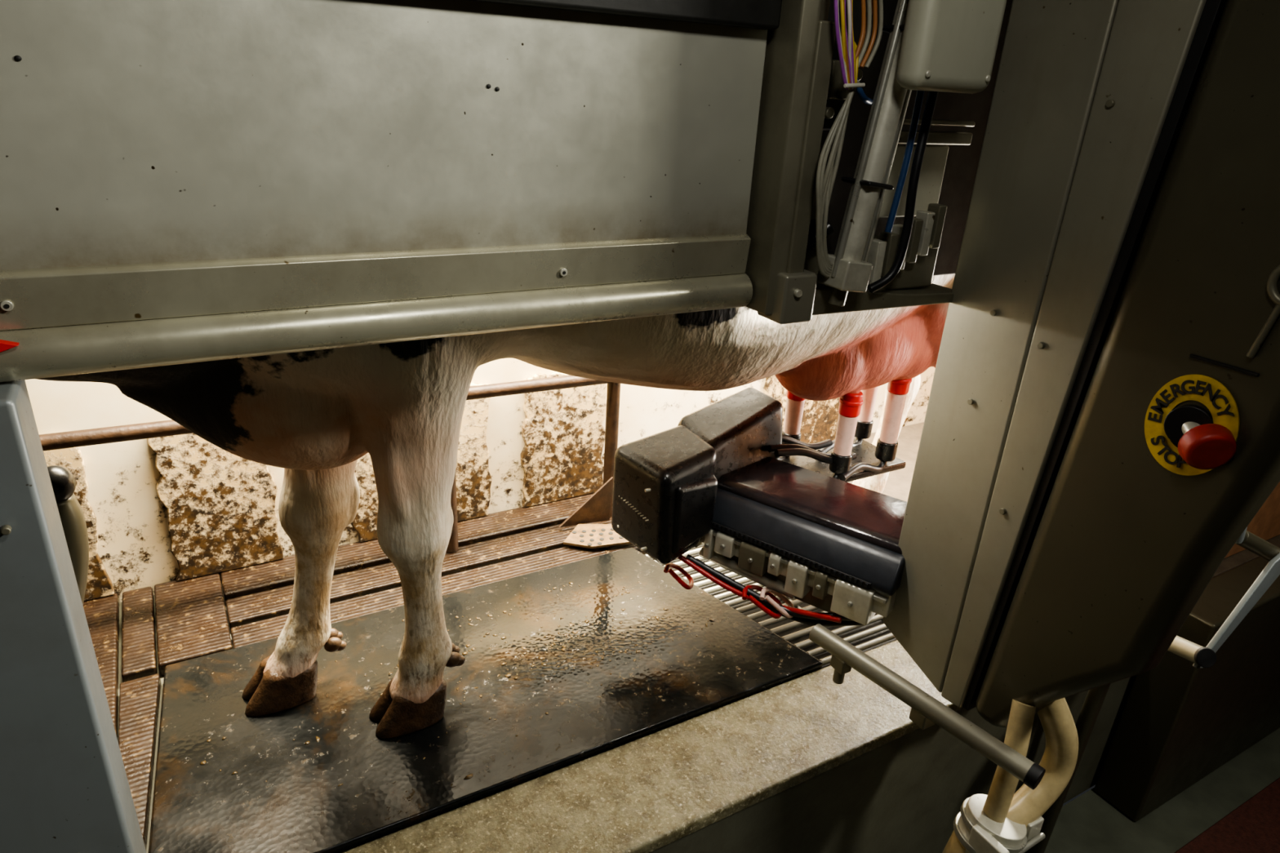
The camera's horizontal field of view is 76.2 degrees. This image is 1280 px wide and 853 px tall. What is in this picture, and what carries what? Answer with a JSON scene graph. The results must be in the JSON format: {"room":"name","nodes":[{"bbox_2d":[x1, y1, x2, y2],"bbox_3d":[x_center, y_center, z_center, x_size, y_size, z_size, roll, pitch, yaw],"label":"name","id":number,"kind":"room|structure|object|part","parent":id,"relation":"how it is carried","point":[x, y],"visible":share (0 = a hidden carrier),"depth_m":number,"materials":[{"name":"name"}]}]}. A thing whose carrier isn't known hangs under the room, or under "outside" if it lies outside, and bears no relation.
{"room":"farm building","nodes":[
{"label":"farm building","id":0,"kind":"room"},
{"bbox_2d":[0,379,146,852],"bbox_3d":[-0.868,0.426,1.061,0.310,0.984,0.134,-10,27,-28],"label":"post","id":1,"kind":"object","parent":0,"point":[64,788],"depth_m":1.04,"materials":[{"name":"grey metal"}]},
{"bbox_2d":[0,0,782,382],"bbox_3d":[-1.149,-0.342,0.589,3.070,0.766,0.134,-10,27,-28],"label":"panel","id":2,"kind":"object","parent":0,"point":[182,181],"depth_m":1.05,"materials":[{"name":"grey metal"}]},
{"bbox_2d":[24,358,935,602],"bbox_3d":[-0.524,-0.606,2.347,7.500,3.500,0.140,-10,27,-28],"label":"wall","id":3,"kind":"structure","parent":0,"point":[134,548],"depth_m":2.19,"materials":[{"name":"white paint"}]},
{"bbox_2d":[1024,727,1279,852],"bbox_3d":[0.922,2.102,0.567,7.500,0.100,3.430,-10,27,-28],"label":"floor","id":4,"kind":"structure","parent":0,"point":[1089,823],"depth_m":2.58,"materials":[{"name":"concrete"}]},
{"bbox_2d":[83,493,1136,852],"bbox_3d":[-0.234,0.856,2.283,7.490,0.699,1.324,-10,27,-28],"label":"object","id":5,"kind":"structure","parent":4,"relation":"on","point":[905,794],"depth_m":2.13,"materials":[{"name":"brown wood"}]},
{"bbox_2d":[47,465,88,605],"bbox_3d":[-1.097,0.379,1.537,0.174,0.669,0.086,-1,24,-10],"label":"buffer","id":6,"kind":"object","parent":5,"relation":"on","point":[63,482],"visible":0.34,"depth_m":1.45,"materials":[{"name":"metal"}]},
{"bbox_2d":[43,447,114,600],"bbox_3d":[-1.554,0.261,2.003,0.374,0.465,0.021,-10,27,-28],"label":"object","id":7,"kind":"object","parent":5,"relation":"on","point":[99,584],"visible":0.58,"depth_m":2.08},
{"bbox_3d":[-2.333,0.862,1.133,2.745,0.036,1.055,-10,27,-28],"label":"slat","id":8,"kind":"part","parent":5,"relation":"part of","materials":[{"name":"brown wood"}]},
{"bbox_2d":[121,586,157,682],"bbox_3d":[-1.273,0.522,2.075,0.070,0.034,0.370,-10,27,-28],"label":"floor slat","id":9,"kind":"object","parent":5,"relation":"on","point":[139,652],"depth_m":2.04,"materials":[{"name":"brown wood"}]},
{"bbox_3d":[-1.001,0.726,1.641,0.085,0.030,0.682,-10,27,-28],"label":"gutter strip","id":10,"kind":"part","parent":5,"relation":"part of","materials":[{"name":"brown wood"}]},
{"bbox_3d":[-1.169,0.503,2.131,0.160,0.036,0.370,-10,27,-28],"label":"slat end","id":11,"kind":"part","parent":5,"relation":"part of","materials":[{"name":"brown wood"}]},
{"bbox_2d":[146,433,284,581],"bbox_3d":[-1.144,0.190,2.227,0.288,0.464,0.021,-10,27,-28],"label":"dirt stain","id":12,"kind":"object","parent":5,"relation":"on","point":[220,504],"visible":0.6,"depth_m":2.23,"materials":[{"name":"brown soil"}]},
{"bbox_2d":[39,375,620,553],"bbox_3d":[-1.282,0.242,1.975,2.776,0.554,0.079,-10,27,-28],"label":"metal railing","id":13,"kind":"object","parent":5,"relation":"on","point":[62,440],"depth_m":2.35,"materials":[{"name":"metal"}]},
{"bbox_3d":[-0.339,0.303,2.712,1.888,0.036,0.130,-10,27,-28],"label":"slat","id":14,"kind":"part","parent":5,"relation":"part of","materials":[{"name":"brown wood"}]},
{"bbox_3d":[-0.267,0.357,2.598,1.888,0.036,0.111,-10,27,-28],"label":"slat","id":15,"kind":"part","parent":5,"relation":"part of","materials":[{"name":"brown wood"}]},
{"bbox_2d":[351,382,492,542],"bbox_3d":[-0.664,0.104,2.488,0.445,0.469,0.021,-10,27,-28],"label":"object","id":16,"kind":"object","parent":5,"relation":"on","point":[473,479],"visible":0.42,"depth_m":2.53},
{"bbox_3d":[-0.204,0.404,2.498,1.888,0.036,0.100,-10,27,-28],"label":"slat","id":17,"kind":"part","parent":5,"relation":"part of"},
{"bbox_2d":[148,547,822,852],"bbox_3d":[-0.353,0.605,1.993,1.493,0.046,0.684,-10,27,-28],"label":"rubber floor mat","id":18,"kind":"object","parent":5,"relation":"on","point":[301,807],"visible":0.81,"depth_m":1.85,"materials":[{"name":"black rubber"}]},
{"bbox_2d":[200,576,723,792],"bbox_3d":[-0.356,0.590,1.969,1.259,0.006,0.580,-10,27,-28],"label":"manure splatter","id":19,"kind":"object","parent":18,"relation":"on","point":[508,675],"visible":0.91,"depth_m":2.06,"materials":[{"name":"brown soil"}]},
{"bbox_2d":[36,273,955,739],"bbox_3d":[-0.302,-0.087,1.752,3.103,1.440,0.633,-10,27,-28],"label":"cow","id":20,"kind":"object","parent":18,"relation":"on","point":[313,415],"visible":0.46,"depth_m":1.61},
{"bbox_2d":[520,371,607,507],"bbox_3d":[-0.251,0.032,2.714,0.307,0.467,0.021,-10,27,-28],"label":"dirt stain","id":21,"kind":"object","parent":5,"relation":"on","point":[563,431],"visible":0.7,"depth_m":2.71,"materials":[{"name":"brown soil"}]},
{"bbox_2d":[558,476,631,548],"bbox_3d":[-0.133,0.268,2.548,0.232,0.157,0.162,-5,25,-18],"label":"plate","id":22,"kind":"object","parent":5,"relation":"on","point":[597,508],"visible":0.85,"depth_m":2.60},
{"bbox_3d":[-0.122,0.344,2.560,0.236,0.010,0.135,1,23,-6],"label":"plate","id":23,"kind":"part","parent":22,"relation":"part of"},
{"bbox_2d":[342,640,963,852],"bbox_3d":[-1.202,0.972,1.038,4.595,0.036,0.245,-10,27,-28],"label":"concrete curb","id":24,"kind":"object","parent":5,"relation":"on","point":[648,793],"depth_m":1.72,"materials":[{"name":"grey concrete"}]},
{"bbox_3d":[0.486,0.465,2.455,0.750,0.031,0.680,-10,27,-28],"label":"drain grate","id":25,"kind":"part","parent":5,"relation":"part of","materials":[{"name":"silver metal"}]},
{"bbox_2d":[764,375,839,443],"bbox_3d":[0.647,-0.124,3.205,0.417,0.467,0.021,-10,27,-28],"label":"concrete pier","id":26,"kind":"object","parent":5,"relation":"on","point":[820,419],"visible":0.13,"depth_m":3.27,"materials":[{"name":"white concrete"}]},
{"bbox_2d":[848,422,1279,577],"bbox_3d":[1.902,0.178,3.321,2.595,0.034,1.295,-10,27,-28],"label":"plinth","id":27,"kind":"object","parent":5,"relation":"on","point":[898,484],"visible":0.02,"depth_m":3.11,"materials":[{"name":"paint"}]},
{"bbox_2d":[1224,481,1279,558],"bbox_3d":[2.325,-0.373,2.588,2.200,1.600,0.050,-10,27,-28],"label":"wall","id":28,"kind":"structure","parent":5,"relation":"on","point":[1265,524],"depth_m":2.72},
{"bbox_2d":[882,0,1118,692],"bbox_3d":[0.808,-0.463,1.516,0.320,2.158,0.192,-10,27,-28],"label":"column","id":29,"kind":"structure","parent":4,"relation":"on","point":[1053,52],"depth_m":1.52,"materials":[{"name":"metal"}]},
{"bbox_2d":[611,386,906,625],"bbox_3d":[0.449,0.199,2.079,0.910,0.363,0.781,-10,27,-28],"label":"robot","id":30,"kind":"object","parent":29,"relation":"attached to","point":[716,478],"visible":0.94,"depth_m":1.99,"materials":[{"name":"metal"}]},
{"bbox_2d":[663,554,863,626],"bbox_3d":[0.301,0.402,2.006,0.505,0.109,0.107,11,24,18],"label":"cables","id":31,"kind":"object","parent":30,"relation":"attached to","point":[770,604],"visible":0.91,"depth_m":2.00,"materials":[{"name":"rubber"}]},
{"bbox_3d":[0.394,0.358,2.083,0.340,0.062,0.170,19,28,31],"label":"mount plate","id":32,"kind":"part","parent":30,"relation":"part of","materials":[{"name":"metal"}]},
{"bbox_2d":[777,390,805,460],"bbox_3d":[0.382,0.001,2.292,0.064,0.263,0.237,23,30,38],"label":"cup","id":33,"kind":"object","parent":30,"relation":"on","point":[794,407],"visible":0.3,"depth_m":2.33,"materials":[{"name":"white plastic"}]},
{"bbox_2d":[767,435,857,464],"bbox_3d":[0.457,0.060,2.272,0.272,0.072,0.141,-10,27,-28],"label":"hose","id":34,"kind":"object","parent":30,"relation":"on","point":[775,449],"depth_m":2.22,"materials":[{"name":"black rubber"}]},
{"bbox_2d":[782,437,906,482],"bbox_3d":[0.569,0.106,2.389,0.380,0.022,0.200,-10,27,-28],"label":"hose","id":35,"kind":"object","parent":30,"relation":"on","point":[864,451],"depth_m":2.37,"materials":[{"name":"black plastic"}]},
{"bbox_2d":[828,391,863,479],"bbox_3d":[0.500,0.053,2.175,0.064,0.273,0.237,23,30,38],"label":"cup","id":36,"kind":"object","parent":30,"relation":"on","point":[850,404],"visible":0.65,"depth_m":2.21,"materials":[{"name":"white plastic"}]},
{"bbox_2d":[817,386,878,453],"bbox_3d":[0.626,-0.049,2.410,0.064,0.288,0.237,23,30,38],"label":"cup","id":37,"kind":"object","parent":30,"relation":"on","point":[864,422],"visible":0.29,"depth_m":2.46,"materials":[{"name":"white plastic"}]},
{"bbox_2d":[839,378,911,480],"bbox_3d":[0.657,0.005,2.264,0.064,0.308,0.237,23,30,38],"label":"cup","id":38,"kind":"object","parent":30,"relation":"on","point":[886,446],"visible":0.75,"depth_m":2.30,"materials":[{"name":"white plastic"}]},
{"bbox_2d":[808,623,1045,789],"bbox_3d":[0.572,0.577,1.696,0.051,0.106,0.519,-18,31,-40],"label":"tube","id":39,"kind":"object","parent":30,"relation":"attached to","point":[926,711],"visible":1,"depth_m":1.67,"materials":[{"name":"metal"}]},
{"bbox_2d":[745,0,1012,324],"bbox_3d":[0.608,-0.697,1.486,0.926,0.928,0.208,-10,27,-28],"label":"frame","id":40,"kind":"object","parent":29,"relation":"attached to","point":[803,93],"visible":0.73,"depth_m":1.41,"materials":[{"name":"metal"}]},
{"bbox_2d":[815,0,883,277],"bbox_3d":[0.327,-0.488,1.302,0.053,0.498,0.154,17,27,29],"label":"wiring loom","id":41,"kind":"object","parent":40,"relation":"attached to","point":[851,55],"visible":0.92,"depth_m":1.27,"materials":[{"name":"multicoloured plastic"}]},
{"bbox_2d":[817,0,911,306],"bbox_3d":[0.406,-0.482,1.347,0.189,0.559,0.102,-10,27,-28],"label":"cylinder","id":42,"kind":"object","parent":40,"relation":"attached to","point":[851,270],"visible":0.94,"depth_m":1.32,"materials":[{"name":"metal"}]},
{"bbox_3d":[0.417,-0.496,1.318,0.081,0.506,0.012,-10,27,-28],"label":"tie rod","id":43,"kind":"part","parent":42,"relation":"part of","materials":[{"name":"silver metal"}]},
{"bbox_2d":[896,0,1006,93],"bbox_3d":[0.476,-0.642,1.213,0.174,0.268,0.058,-10,27,-28],"label":"control box","id":44,"kind":"object","parent":42,"relation":"attached to","point":[948,46],"visible":1,"depth_m":1.21,"materials":[{"name":"metal"}]},
{"bbox_2d":[867,90,938,293],"bbox_3d":[0.455,-0.404,1.416,0.082,0.348,0.035,-10,27,-28],"label":"air hose","id":45,"kind":"object","parent":40,"relation":"attached to","point":[931,99],"visible":0.91,"depth_m":1.40,"materials":[{"name":"black rubber"}]},
{"bbox_3d":[0.502,-0.459,1.529,0.180,0.130,0.008,-10,27,-28],"label":"white plate","id":46,"kind":"part","parent":40,"relation":"part of","materials":[{"name":"grey metal"}]},
{"bbox_3d":[0.597,-0.741,1.571,0.850,0.915,0.030,-10,27,-28],"label":"plate","id":47,"kind":"part","parent":40,"relation":"part of","materials":[{"name":"grey metal"}]},
{"bbox_3d":[0.516,-0.528,1.493,0.250,0.023,0.020,-10,27,-28],"label":"plate rail","id":48,"kind":"part","parent":40,"relation":"part of","materials":[{"name":"metal"}]},
{"bbox_3d":[0.517,-0.552,1.483,0.250,0.010,0.020,-10,27,-28],"label":"plate rail","id":49,"kind":"part","parent":40,"relation":"part of","materials":[{"name":"metal"}]},
{"bbox_2d":[967,398,973,404],"bbox_3d":[0.646,-0.048,1.597,0.005,0.012,0.012,-10,27,-28],"label":"stud","id":50,"kind":"object","parent":29,"relation":"attached to","point":[970,402],"visible":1,"depth_m":1.59,"materials":[{"name":"metal"}]},
{"bbox_2d":[990,309,996,315],"bbox_3d":[0.658,-0.212,1.522,0.005,0.012,0.012,-10,27,-28],"label":"stud","id":51,"kind":"object","parent":29,"relation":"attached to","point":[993,313],"visible":1,"depth_m":1.52,"materials":[{"name":"metal"}]},
{"bbox_2d":[941,0,1206,707],"bbox_3d":[0.889,-0.391,1.363,0.300,2.159,0.174,-10,27,-28],"label":"metal panel","id":52,"kind":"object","parent":29,"relation":"attached to","point":[1149,42],"depth_m":1.36,"materials":[{"name":"metal"}]},
{"bbox_2d":[999,507,1006,514],"bbox_3d":[0.697,0.163,1.569,0.007,0.012,0.012,-10,27,-28],"label":"stud","id":53,"kind":"object","parent":52,"relation":"attached to","point":[1002,511],"visible":1,"depth_m":1.56,"materials":[{"name":"metal"}]},
{"bbox_2d":[1036,342,1044,349],"bbox_3d":[0.710,-0.143,1.446,0.007,0.012,0.012,-10,27,-28],"label":"stud","id":54,"kind":"object","parent":52,"relation":"attached to","point":[1040,345],"visible":1,"depth_m":1.44,"materials":[{"name":"metal"}]},
{"bbox_2d":[962,0,1226,711],"bbox_3d":[0.870,-0.376,1.313,0.200,2.150,0.144,-10,27,-28],"label":"strip","id":55,"kind":"object","parent":52,"relation":"attached to","point":[1212,11],"visible":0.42,"depth_m":1.34,"materials":[{"name":"black rubber"}]},
{"bbox_2d":[1105,99,1115,107],"bbox_3d":[0.738,-0.507,1.281,0.007,0.012,0.012,-10,27,-28],"label":"stud","id":56,"kind":"object","parent":52,"relation":"attached to","point":[1110,103],"visible":1,"depth_m":1.28,"materials":[{"name":"metal"}]},
{"bbox_2d":[975,0,1279,727],"bbox_3d":[0.863,-0.309,1.157,0.161,2.150,0.394,-10,27,-28],"label":"cover","id":57,"kind":"object","parent":52,"relation":"attached to","point":[1125,547],"depth_m":1.27,"materials":[{"name":"metal"}]},
{"bbox_2d":[942,697,1078,852],"bbox_3d":[0.715,0.910,1.704,0.336,0.785,0.155,-10,27,-28],"label":"pipes","id":58,"kind":"object","parent":57,"relation":"attached to","point":[1002,820],"visible":0.9,"depth_m":1.62,"materials":[{"name":"plastic"}]},
{"bbox_2d":[942,830,965,852],"bbox_3d":[0.640,1.057,1.736,0.201,0.481,0.114,-3,24,-15],"label":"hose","id":59,"kind":"object","parent":58,"relation":"on","point":[954,844],"depth_m":1.66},
{"bbox_2d":[1164,404,1213,444],"bbox_3d":[0.838,0.000,1.246,0.013,0.066,0.066,-17,31,-40],"label":"socket","id":60,"kind":"object","parent":57,"relation":"attached to","point":[1179,420],"depth_m":1.25,"materials":[{"name":"black plastic"}]},
{"bbox_3d":[0.840,0.012,1.233,0.028,0.038,0.049,6,23,5],"label":"stem","id":61,"kind":"part","parent":57,"relation":"part of","materials":[{"name":"metal"}]},
{"bbox_3d":[0.823,0.004,1.235,0.071,0.160,0.140,-10,27,-28],"label":"emergency stop button","id":62,"kind":"part","parent":57,"relation":"part of","materials":[{"name":"yellow plastic"}]},
{"bbox_2d":[1189,354,1259,377],"bbox_3d":[0.855,-0.090,1.197,0.006,0.005,0.095,-10,27,-28],"label":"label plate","id":63,"kind":"object","parent":57,"relation":"attached to","point":[1193,356],"visible":1,"depth_m":1.19,"materials":[{"name":"black plastic"}]},
{"bbox_2d":[1026,527,1279,852],"bbox_3d":[1.252,0.697,2.033,0.329,1.358,0.292,-10,27,-28],"label":"handle","id":64,"kind":"object","parent":4,"relation":"on","point":[1202,657],"visible":0.41,"depth_m":1.78,"materials":[{"name":"metal"}]},
{"bbox_3d":[1.186,0.880,2.225,0.040,0.861,0.060,-10,27,-28],"label":"leg","id":65,"kind":"part","parent":64,"relation":"part of","materials":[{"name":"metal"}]},
{"bbox_2d":[1093,556,1279,822],"bbox_3d":[1.979,0.786,2.695,1.050,0.749,0.145,-10,27,-28],"label":"base cabinet","id":66,"kind":"object","parent":4,"relation":"on","point":[1180,722],"visible":0.83,"depth_m":2.49,"materials":[{"name":"metal"}]},
{"bbox_2d":[1174,777,1279,852],"bbox_3d":[2.752,1.495,2.087,2.100,0.014,1.860,-10,27,-28],"label":"mat","id":67,"kind":"object","parent":4,"relation":"on","point":[1254,826],"visible":1,"depth_m":2.52,"materials":[{"name":"rubber"}]},
{"bbox_2d":[1266,264,1279,305],"bbox_3d":[0.884,-0.191,1.101,0.012,0.068,0.068,-10,27,-28],"label":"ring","id":68,"kind":"structure","parent":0,"point":[1273,292],"depth_m":1.12,"materials":[{"name":"metal"}]},
{"bbox_2d":[1246,304,1279,358],"bbox_3d":[0.873,-0.134,1.140,0.010,0.083,0.023,-10,27,-28],"label":"rod","id":69,"kind":"object","parent":68,"relation":"attached to","point":[1275,313],"visible":1,"depth_m":1.14,"materials":[{"name":"metal"}]}
]}

